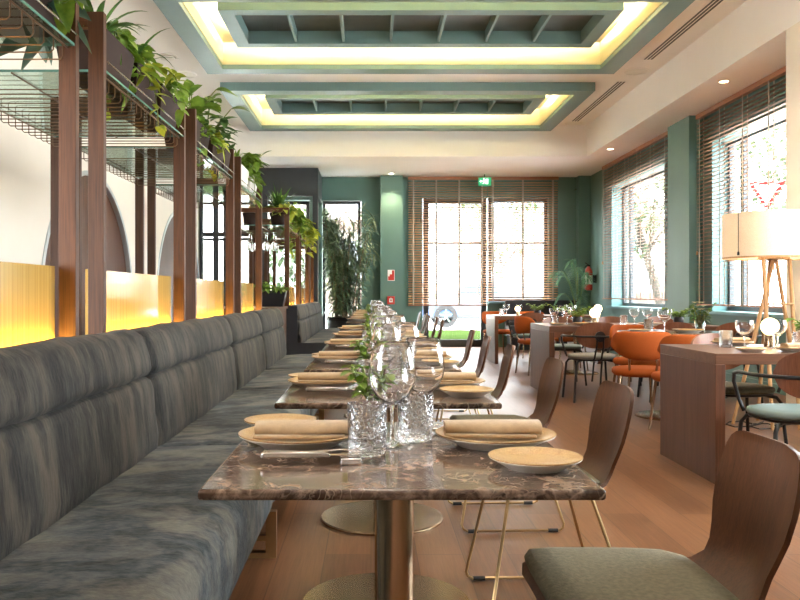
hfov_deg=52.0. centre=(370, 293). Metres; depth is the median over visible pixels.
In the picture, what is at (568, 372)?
round table
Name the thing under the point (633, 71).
ceiling speaker
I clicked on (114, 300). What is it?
screen
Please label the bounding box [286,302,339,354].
banquette
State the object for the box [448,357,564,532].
chair
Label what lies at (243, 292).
screen
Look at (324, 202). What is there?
window
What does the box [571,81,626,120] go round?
ceiling vent
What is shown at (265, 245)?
hanging wine glass
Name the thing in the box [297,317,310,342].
cushion
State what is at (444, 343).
door
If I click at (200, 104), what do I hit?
planter
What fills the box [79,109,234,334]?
screen
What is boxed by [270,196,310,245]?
potted plant
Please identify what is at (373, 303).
wine glass
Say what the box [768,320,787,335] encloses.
bowl
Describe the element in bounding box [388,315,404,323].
wine glass
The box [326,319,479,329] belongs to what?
ground
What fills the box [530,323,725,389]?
table
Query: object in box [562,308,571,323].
goblet
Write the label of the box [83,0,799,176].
ceiling
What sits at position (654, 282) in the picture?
street tree
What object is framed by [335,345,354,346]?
table knife
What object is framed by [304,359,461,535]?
marble table
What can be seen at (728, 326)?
armchair
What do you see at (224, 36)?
coffer
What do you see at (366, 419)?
tumbler
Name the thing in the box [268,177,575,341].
wall
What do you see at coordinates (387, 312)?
wine glass
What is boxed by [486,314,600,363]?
table
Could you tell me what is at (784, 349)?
dinner plate
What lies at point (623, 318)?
tumbler
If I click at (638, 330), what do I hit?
bread plate
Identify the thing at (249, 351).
cushion
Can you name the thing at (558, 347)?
armchair
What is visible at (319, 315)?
cushion
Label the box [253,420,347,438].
napkin
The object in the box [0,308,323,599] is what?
banquette
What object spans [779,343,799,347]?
napkin
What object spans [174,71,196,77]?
ceiling speaker
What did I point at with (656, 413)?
round table
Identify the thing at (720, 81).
recessed light
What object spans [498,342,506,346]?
baseboard
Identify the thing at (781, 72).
blind
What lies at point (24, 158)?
wall
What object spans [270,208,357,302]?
street tree
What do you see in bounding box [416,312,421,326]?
chair
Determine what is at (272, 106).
coffer
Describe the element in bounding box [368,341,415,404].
bowl
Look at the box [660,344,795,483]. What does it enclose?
table
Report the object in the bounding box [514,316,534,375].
chair
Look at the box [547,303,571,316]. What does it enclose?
pot
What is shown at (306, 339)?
seat cushion
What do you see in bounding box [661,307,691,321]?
potted plant
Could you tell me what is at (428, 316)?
chair
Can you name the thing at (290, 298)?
screen
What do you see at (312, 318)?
cushion
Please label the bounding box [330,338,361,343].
napkin
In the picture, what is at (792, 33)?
column
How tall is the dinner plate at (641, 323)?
0.029 m
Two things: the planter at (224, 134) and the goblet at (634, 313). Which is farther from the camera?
the goblet at (634, 313)
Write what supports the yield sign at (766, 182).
on the ground at (461, 324)
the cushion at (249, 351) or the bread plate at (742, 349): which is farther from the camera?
the cushion at (249, 351)
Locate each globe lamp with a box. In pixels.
[515,306,520,314]
[590,308,599,321]
[594,305,601,317]
[761,318,775,346]
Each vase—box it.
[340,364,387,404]
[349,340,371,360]
[362,321,370,330]
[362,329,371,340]
[686,302,716,330]
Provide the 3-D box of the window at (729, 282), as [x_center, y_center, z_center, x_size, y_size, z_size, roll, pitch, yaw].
[4.500,-0.858,9.260,0.360,2.225,2.780,0,0,0]
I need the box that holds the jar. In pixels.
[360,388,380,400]
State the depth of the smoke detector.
9.99 m
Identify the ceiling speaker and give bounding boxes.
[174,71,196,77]
[623,68,648,74]
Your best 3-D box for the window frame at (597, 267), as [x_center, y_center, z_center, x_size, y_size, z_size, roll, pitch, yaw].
[4.570,-1.070,6.350,0.300,4.300,20.700,0,0,0]
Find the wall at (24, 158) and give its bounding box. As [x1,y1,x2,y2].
[0,37,199,334]
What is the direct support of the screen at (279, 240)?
on the floor
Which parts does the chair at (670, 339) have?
leg, seat, backrest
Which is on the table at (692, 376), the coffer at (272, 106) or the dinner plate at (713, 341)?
the dinner plate at (713, 341)
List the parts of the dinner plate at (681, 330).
dish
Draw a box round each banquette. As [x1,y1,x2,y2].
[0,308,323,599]
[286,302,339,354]
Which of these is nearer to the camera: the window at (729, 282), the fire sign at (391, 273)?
the window at (729, 282)
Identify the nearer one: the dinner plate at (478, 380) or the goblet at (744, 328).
the dinner plate at (478, 380)
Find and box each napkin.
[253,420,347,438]
[298,372,355,382]
[319,351,359,357]
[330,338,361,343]
[338,330,363,334]
[342,325,363,327]
[351,316,363,318]
[440,372,475,382]
[443,419,541,438]
[713,337,750,341]
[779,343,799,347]
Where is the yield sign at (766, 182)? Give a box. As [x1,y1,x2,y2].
[749,179,784,279]
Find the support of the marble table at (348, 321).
on the floor
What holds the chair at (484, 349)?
on the floor
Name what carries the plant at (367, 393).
on the marble table at (438, 468)
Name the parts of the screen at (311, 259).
post, post, post, post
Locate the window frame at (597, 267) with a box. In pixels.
[591,75,785,383]
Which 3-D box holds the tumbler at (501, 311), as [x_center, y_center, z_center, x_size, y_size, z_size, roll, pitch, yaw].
[2.050,0.285,12.850,0.083,0.105,0.083,0,0,0]
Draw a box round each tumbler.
[347,400,386,456]
[358,359,369,385]
[360,341,371,357]
[362,331,368,340]
[397,391,433,442]
[499,309,503,315]
[551,315,558,322]
[620,315,627,324]
[644,319,652,330]
[719,330,732,347]
[791,332,799,342]
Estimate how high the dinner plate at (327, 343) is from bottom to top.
0.029 m
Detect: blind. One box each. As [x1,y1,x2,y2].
[408,177,486,305]
[488,177,558,300]
[602,131,667,300]
[696,66,785,307]
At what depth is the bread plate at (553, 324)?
8.74 m
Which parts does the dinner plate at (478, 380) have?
dish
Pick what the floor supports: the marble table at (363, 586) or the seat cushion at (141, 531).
the marble table at (363, 586)
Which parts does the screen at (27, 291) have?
amber panel, post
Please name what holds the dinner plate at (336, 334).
on the marble table
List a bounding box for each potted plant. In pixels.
[242,203,254,224]
[264,183,297,224]
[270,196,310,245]
[282,219,320,258]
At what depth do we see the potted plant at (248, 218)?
10.73 m
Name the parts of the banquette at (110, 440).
leg frame, leg frame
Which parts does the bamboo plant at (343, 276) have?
pot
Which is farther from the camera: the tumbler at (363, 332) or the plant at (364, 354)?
the tumbler at (363, 332)
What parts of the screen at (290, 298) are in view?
post, rail, rail, glass shelf, post, amber panel, post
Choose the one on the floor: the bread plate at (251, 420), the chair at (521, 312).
the chair at (521, 312)
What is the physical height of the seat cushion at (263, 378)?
0.282 m
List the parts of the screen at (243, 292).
post, rail, rail, glass shelf, post, amber panel, post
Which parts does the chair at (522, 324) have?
leg, seat, backrest, leg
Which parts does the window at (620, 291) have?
sill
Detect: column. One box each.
[380,175,402,314]
[576,176,590,314]
[668,115,702,322]
[786,21,799,403]
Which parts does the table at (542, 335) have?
panel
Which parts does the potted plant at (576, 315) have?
pot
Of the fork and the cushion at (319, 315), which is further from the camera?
the cushion at (319, 315)
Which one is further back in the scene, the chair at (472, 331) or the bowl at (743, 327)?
the chair at (472, 331)
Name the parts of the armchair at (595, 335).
leg, leg, seat, backrest, leg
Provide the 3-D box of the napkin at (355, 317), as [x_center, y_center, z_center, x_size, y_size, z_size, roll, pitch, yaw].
[-0.145,0.291,10.106,0.209,0.032,0.102,0,0,-1]
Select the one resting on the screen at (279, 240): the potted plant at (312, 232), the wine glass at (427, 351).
the potted plant at (312, 232)
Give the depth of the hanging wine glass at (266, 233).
11.16 m
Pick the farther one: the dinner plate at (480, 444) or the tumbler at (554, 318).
the tumbler at (554, 318)
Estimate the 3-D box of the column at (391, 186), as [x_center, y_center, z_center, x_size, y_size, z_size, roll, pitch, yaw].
[0.415,-0.650,16.580,0.450,3.460,0.240,0,0,0]
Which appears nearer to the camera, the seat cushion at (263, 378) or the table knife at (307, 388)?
the table knife at (307, 388)
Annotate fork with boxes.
[314,449,380,452]
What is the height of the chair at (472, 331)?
0.767 m
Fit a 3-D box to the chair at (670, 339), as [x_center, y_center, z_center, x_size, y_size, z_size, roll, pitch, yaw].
[2.410,0.691,6.270,0.498,0.781,0.511,0,0,0]
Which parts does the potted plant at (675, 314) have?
pot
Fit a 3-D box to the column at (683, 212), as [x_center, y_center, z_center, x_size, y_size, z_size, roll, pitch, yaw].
[4.330,-0.650,11.325,0.180,3.460,0.790,0,0,0]
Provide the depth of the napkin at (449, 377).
2.85 m
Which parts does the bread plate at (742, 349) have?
dish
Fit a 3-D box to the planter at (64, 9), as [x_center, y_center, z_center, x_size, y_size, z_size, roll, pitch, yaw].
[-1.154,-1.009,2.794,0.483,0.433,0.627,0,0,0]
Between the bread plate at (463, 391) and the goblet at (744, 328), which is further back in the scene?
the goblet at (744, 328)
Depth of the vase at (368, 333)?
4.27 m
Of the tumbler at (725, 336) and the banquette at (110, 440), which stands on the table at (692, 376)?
the tumbler at (725, 336)
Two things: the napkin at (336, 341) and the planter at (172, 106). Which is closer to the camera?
the planter at (172, 106)
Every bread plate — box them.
[244,413,316,425]
[288,372,314,377]
[439,385,493,397]
[444,359,459,366]
[488,446,582,473]
[549,323,565,325]
[629,329,649,331]
[734,347,767,351]
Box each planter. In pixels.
[0,0,91,70]
[55,0,149,112]
[86,28,187,136]
[125,77,190,131]
[162,79,237,166]
[197,96,249,181]
[199,127,241,175]
[215,149,268,190]
[228,144,269,207]
[254,282,289,305]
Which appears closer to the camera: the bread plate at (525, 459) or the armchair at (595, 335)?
the bread plate at (525, 459)
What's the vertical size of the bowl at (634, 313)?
0.098 m
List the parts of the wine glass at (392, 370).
stem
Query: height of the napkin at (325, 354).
0.032 m
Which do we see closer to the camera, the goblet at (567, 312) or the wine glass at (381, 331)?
the wine glass at (381, 331)
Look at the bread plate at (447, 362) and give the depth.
3.71 m
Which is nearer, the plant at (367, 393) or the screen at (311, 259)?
the plant at (367, 393)
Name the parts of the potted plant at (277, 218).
pot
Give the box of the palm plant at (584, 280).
[546,258,593,349]
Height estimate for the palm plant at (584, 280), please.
1.741 m
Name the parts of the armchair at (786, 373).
leg, seat, leg, backrest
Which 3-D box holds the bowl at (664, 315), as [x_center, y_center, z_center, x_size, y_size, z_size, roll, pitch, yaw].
[2.550,0.189,7.120,0.122,0.110,0.122,0,0,0]
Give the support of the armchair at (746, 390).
on the floor
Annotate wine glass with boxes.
[246,232,252,249]
[262,232,268,249]
[265,233,270,250]
[270,232,276,249]
[273,233,278,250]
[368,341,415,447]
[369,311,384,326]
[370,302,377,309]
[370,315,390,334]
[371,323,400,347]
[372,308,383,310]
[384,310,396,314]
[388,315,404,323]
[395,322,418,340]
[405,337,444,433]
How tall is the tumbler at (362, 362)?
0.105 m
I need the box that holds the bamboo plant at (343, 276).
[320,203,381,327]
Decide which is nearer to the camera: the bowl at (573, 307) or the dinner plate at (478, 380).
the dinner plate at (478, 380)
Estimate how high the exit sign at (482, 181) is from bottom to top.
0.222 m
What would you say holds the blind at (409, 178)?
hanging from the ceiling
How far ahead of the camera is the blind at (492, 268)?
16.63 m
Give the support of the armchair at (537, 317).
on the floor
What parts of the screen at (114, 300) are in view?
post, rail, rail, post, amber panel, post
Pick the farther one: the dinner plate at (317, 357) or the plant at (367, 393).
the dinner plate at (317, 357)
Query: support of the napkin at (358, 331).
on the dinner plate at (336, 334)
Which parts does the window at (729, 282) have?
sill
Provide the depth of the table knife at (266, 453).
1.59 m
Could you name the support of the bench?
on the floor
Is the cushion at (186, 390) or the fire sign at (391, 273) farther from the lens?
the fire sign at (391, 273)
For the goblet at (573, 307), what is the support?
on the round table at (568, 372)
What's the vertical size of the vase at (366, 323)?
0.152 m
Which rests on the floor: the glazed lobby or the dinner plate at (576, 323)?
the glazed lobby
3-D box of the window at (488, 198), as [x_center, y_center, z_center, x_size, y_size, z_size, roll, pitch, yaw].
[3.020,-0.882,16.735,1.280,2.155,0.230,0,0,0]
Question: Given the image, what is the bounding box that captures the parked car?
[429,282,542,327]
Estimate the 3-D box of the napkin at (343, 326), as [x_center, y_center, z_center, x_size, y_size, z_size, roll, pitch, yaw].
[-0.152,0.291,7.282,0.209,0.032,0.102,0,0,-2]
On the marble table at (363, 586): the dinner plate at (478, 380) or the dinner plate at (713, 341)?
the dinner plate at (478, 380)
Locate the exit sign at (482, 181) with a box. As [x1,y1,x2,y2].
[478,174,490,185]
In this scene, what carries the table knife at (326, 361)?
on the marble table at (358, 517)
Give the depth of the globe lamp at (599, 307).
11.16 m
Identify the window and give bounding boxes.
[204,201,309,305]
[323,201,360,328]
[487,198,546,303]
[606,163,665,310]
[706,110,785,317]
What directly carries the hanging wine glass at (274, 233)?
hanging from the screen at (290, 298)
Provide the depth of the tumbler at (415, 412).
1.82 m
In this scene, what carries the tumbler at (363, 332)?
on the marble table at (327, 347)
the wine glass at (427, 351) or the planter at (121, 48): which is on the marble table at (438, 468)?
the wine glass at (427, 351)
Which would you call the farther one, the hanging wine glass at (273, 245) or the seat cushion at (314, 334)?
the seat cushion at (314, 334)
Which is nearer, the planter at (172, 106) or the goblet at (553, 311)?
the planter at (172, 106)
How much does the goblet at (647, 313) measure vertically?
0.174 m
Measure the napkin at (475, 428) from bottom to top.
0.032 m
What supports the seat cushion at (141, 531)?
on the banquette at (110, 440)
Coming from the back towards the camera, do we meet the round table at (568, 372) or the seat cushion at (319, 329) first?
the seat cushion at (319, 329)
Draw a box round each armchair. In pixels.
[508,313,544,361]
[541,316,586,385]
[560,322,618,402]
[591,316,641,385]
[637,322,693,402]
[641,316,672,385]
[691,333,787,443]
[715,322,763,402]
[732,352,799,439]
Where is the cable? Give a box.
[725,421,790,429]
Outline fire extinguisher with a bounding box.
[583,262,595,289]
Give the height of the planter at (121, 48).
0.436 m
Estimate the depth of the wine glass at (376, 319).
3.96 m
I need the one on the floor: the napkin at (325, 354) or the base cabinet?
the base cabinet
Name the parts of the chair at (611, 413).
leg frame, leg frame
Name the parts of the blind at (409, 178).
pull cord, head rail, rail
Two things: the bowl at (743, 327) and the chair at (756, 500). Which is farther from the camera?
the bowl at (743, 327)
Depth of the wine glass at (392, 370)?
1.75 m
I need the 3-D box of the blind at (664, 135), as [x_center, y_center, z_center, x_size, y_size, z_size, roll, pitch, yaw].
[4.332,-1.140,13.625,0.085,2.470,3.370,0,0,0]
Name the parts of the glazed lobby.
post, post, post, post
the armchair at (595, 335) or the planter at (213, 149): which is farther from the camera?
the armchair at (595, 335)
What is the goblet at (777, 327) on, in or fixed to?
on the table at (692, 376)
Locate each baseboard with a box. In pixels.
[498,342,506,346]
[601,350,785,395]
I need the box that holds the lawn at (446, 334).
[429,330,479,339]
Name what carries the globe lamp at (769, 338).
on the table at (692, 376)
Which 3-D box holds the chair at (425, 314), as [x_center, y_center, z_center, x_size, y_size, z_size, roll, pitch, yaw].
[0.659,0.695,13.372,0.531,0.767,0.507,0,0,-3]
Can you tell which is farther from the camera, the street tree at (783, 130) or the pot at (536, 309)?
the street tree at (783, 130)
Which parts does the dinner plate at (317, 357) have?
dish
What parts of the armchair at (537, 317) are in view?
seat, backrest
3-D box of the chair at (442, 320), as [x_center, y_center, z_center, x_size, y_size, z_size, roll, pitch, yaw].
[0.642,0.695,10.087,0.531,0.767,0.507,0,0,3]
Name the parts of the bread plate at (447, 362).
dish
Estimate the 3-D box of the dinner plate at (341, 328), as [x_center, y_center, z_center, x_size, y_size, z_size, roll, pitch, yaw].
[-0.164,0.315,7.293,0.262,0.029,0.262,0,0,44]
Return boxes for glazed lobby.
[200,168,321,301]
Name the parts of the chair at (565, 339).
seat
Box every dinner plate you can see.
[238,426,347,450]
[288,377,356,388]
[311,355,358,362]
[324,342,359,347]
[334,333,361,337]
[338,327,363,330]
[348,318,365,320]
[435,377,484,389]
[435,426,555,450]
[573,322,591,325]
[639,322,662,325]
[672,328,704,332]
[711,340,753,345]
[773,345,799,351]
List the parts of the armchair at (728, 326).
backrest, leg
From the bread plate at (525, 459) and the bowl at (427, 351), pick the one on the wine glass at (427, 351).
the bowl at (427, 351)
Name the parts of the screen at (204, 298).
post, rail, post, rail, post, amber panel, post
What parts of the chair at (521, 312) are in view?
backrest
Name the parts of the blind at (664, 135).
pull cord, head rail, rail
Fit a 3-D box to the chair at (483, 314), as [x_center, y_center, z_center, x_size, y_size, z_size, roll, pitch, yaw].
[2.143,0.691,13.979,0.498,0.781,0.511,0,0,-14]
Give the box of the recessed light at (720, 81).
[718,80,729,82]
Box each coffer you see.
[153,0,694,73]
[220,82,594,130]
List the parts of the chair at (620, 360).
backrest, seat, leg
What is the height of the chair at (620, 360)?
0.781 m
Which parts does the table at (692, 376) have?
panel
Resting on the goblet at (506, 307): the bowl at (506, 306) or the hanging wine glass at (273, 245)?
the bowl at (506, 306)
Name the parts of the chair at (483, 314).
backrest, seat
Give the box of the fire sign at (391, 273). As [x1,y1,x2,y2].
[388,270,394,280]
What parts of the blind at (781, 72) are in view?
rail, head rail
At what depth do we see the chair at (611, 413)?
2.88 m
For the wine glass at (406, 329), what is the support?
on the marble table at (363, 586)
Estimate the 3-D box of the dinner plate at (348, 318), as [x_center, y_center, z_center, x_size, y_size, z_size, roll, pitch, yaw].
[-0.157,0.315,10.117,0.262,0.029,0.262,0,0,-40]
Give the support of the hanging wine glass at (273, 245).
hanging from the screen at (290, 298)
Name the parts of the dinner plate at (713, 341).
dish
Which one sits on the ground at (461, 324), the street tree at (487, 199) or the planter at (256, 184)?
the street tree at (487, 199)
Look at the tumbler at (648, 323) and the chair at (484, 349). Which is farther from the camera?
the tumbler at (648, 323)
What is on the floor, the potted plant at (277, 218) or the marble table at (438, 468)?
the marble table at (438, 468)
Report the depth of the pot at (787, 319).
5.18 m
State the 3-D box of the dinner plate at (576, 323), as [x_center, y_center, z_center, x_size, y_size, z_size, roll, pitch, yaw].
[2.300,0.323,8.820,0.262,0.029,0.262,0,0,0]
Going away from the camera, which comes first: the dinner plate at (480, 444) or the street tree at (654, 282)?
the dinner plate at (480, 444)
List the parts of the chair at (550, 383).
leg frame, leg frame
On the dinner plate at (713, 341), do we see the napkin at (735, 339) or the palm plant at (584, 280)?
the napkin at (735, 339)
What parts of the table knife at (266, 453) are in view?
handle, blade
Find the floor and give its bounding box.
[229,347,799,599]
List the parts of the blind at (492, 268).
head rail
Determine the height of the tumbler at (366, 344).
0.105 m
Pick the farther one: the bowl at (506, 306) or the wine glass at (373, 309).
the bowl at (506, 306)
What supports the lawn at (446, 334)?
on the ground at (461, 324)
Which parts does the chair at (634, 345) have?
seat, backrest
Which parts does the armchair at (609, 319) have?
leg, leg, backrest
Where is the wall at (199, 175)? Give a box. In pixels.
[198,175,199,278]
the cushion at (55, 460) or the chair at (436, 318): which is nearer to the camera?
the cushion at (55, 460)
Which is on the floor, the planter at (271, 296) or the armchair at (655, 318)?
the armchair at (655, 318)
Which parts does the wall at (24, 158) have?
panel, trim, panel, trim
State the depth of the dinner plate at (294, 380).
2.79 m
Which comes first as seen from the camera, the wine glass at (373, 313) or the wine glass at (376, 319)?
the wine glass at (376, 319)
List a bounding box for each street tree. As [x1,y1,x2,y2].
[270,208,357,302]
[438,199,542,280]
[575,175,664,303]
[735,125,785,209]
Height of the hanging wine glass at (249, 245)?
0.238 m
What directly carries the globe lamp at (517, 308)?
on the table at (491, 319)
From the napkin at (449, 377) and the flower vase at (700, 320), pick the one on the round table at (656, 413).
the flower vase at (700, 320)
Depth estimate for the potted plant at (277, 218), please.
10.73 m
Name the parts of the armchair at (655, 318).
backrest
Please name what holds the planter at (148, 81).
on the screen at (114, 300)
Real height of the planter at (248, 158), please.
0.374 m
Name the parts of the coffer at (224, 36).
raft frame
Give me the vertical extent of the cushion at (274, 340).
0.353 m
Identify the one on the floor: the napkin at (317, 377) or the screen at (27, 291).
the screen at (27, 291)
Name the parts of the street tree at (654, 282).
crown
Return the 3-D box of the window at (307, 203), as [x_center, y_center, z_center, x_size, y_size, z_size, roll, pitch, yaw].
[-2.550,-0.420,16.815,2.580,2.960,0.070,0,0,0]
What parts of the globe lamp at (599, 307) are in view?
globe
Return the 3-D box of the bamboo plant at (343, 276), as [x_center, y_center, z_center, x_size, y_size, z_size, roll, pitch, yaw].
[-0.384,-0.328,15.743,1.294,2.816,1.502,0,0,0]
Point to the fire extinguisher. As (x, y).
(589, 287)
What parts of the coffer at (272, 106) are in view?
raft frame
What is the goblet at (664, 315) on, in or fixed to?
on the round table at (656, 413)
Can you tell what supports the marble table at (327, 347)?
on the floor
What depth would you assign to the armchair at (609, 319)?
10.11 m
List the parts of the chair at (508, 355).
leg frame, leg frame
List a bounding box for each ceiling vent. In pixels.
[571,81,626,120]
[642,0,724,59]
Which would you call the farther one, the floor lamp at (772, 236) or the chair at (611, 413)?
the floor lamp at (772, 236)
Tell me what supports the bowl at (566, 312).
on the goblet at (567, 312)
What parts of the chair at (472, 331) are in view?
leg frame, leg frame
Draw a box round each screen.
[0,0,78,347]
[0,12,185,337]
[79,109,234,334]
[147,156,261,312]
[241,208,299,305]
[253,223,308,305]
[268,236,313,302]
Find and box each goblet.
[503,304,509,314]
[549,308,558,314]
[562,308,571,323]
[568,305,575,317]
[629,309,639,324]
[642,309,652,318]
[657,309,671,331]
[735,320,753,346]
[768,320,787,347]
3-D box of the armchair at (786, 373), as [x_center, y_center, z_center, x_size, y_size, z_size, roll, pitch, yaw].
[2.270,0.679,4.330,0.586,0.804,0.572,0,0,0]
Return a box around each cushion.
[0,377,158,560]
[0,445,272,599]
[143,346,236,445]
[158,388,309,501]
[229,335,265,389]
[239,368,316,415]
[260,327,286,368]
[266,354,313,369]
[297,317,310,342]
[304,337,332,342]
[308,315,317,336]
[312,332,336,336]
[315,313,322,331]
[318,328,339,332]
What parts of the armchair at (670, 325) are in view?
leg, backrest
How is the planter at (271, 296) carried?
on the base cabinet
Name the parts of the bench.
seat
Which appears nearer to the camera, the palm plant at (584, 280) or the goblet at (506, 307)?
the goblet at (506, 307)
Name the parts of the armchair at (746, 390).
backrest, leg, seat, leg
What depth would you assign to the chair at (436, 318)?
11.12 m
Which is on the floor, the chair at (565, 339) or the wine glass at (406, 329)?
the chair at (565, 339)
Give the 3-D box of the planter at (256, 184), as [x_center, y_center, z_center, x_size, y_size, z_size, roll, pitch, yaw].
[-1.168,-1.076,7.567,0.434,0.587,0.528,0,0,35]
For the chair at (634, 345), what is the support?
on the floor
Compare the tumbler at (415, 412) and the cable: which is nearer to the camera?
the tumbler at (415, 412)
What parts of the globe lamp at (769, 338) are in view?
globe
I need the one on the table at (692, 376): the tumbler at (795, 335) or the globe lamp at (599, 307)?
the tumbler at (795, 335)
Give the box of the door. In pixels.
[423,198,485,346]
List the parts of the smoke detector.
mounting plate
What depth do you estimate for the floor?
3.86 m
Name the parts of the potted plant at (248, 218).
pot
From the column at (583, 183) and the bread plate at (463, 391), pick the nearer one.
the bread plate at (463, 391)
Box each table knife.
[260,450,388,457]
[306,387,354,390]
[325,360,357,362]
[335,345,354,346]
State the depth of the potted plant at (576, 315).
9.37 m
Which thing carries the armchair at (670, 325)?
on the floor
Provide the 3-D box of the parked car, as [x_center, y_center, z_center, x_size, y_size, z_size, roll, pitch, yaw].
[3.503,0.300,24.400,4.293,1.360,1.720,0,0,0]
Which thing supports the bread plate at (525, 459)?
on the marble table at (438, 468)
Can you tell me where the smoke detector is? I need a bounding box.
[159,53,176,60]
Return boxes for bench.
[505,300,578,349]
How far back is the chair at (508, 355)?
5.10 m
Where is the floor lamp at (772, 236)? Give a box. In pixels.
[722,209,799,429]
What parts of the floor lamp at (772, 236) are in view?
pull cord, leg, shade trim, lamp shade, leg, leg, leg, leg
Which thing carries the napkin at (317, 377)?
on the dinner plate at (294, 380)
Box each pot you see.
[526,303,545,312]
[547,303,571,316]
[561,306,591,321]
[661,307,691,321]
[784,318,799,330]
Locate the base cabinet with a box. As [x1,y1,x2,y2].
[224,306,287,338]
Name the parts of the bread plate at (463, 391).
dish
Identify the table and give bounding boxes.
[198,422,605,599]
[274,383,501,599]
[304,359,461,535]
[321,345,359,350]
[346,320,365,322]
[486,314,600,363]
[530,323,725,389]
[542,317,598,374]
[617,329,718,420]
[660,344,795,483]
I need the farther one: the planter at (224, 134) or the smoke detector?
the smoke detector
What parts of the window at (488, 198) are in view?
sill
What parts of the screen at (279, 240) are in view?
post, post, glass shelf, post, amber panel, post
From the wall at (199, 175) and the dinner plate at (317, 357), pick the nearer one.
the dinner plate at (317, 357)
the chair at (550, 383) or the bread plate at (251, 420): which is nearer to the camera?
the bread plate at (251, 420)
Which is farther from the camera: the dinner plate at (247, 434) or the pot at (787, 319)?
the pot at (787, 319)
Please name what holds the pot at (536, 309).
on the table at (491, 319)
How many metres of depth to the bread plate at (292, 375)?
3.15 m
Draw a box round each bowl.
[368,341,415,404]
[405,337,444,391]
[503,304,509,309]
[562,308,571,316]
[568,305,575,310]
[629,309,639,317]
[657,309,671,321]
[735,320,753,335]
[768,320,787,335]
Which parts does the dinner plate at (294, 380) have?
dish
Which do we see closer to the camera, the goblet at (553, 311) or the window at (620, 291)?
the goblet at (553, 311)
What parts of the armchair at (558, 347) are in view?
backrest, seat, leg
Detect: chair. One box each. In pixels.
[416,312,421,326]
[420,313,427,332]
[422,315,430,335]
[431,317,438,336]
[433,329,474,419]
[435,344,515,421]
[437,319,444,338]
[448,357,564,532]
[465,380,633,599]
[474,335,490,413]
[481,311,513,357]
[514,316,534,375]
[519,311,543,357]
[522,431,799,599]
[555,315,588,370]
[609,325,659,404]
[610,331,670,383]
[648,335,696,429]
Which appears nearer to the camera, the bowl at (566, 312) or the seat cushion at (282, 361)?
the seat cushion at (282, 361)
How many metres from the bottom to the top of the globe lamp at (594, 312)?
0.185 m
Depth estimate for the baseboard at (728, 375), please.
9.54 m
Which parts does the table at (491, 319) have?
panel, panel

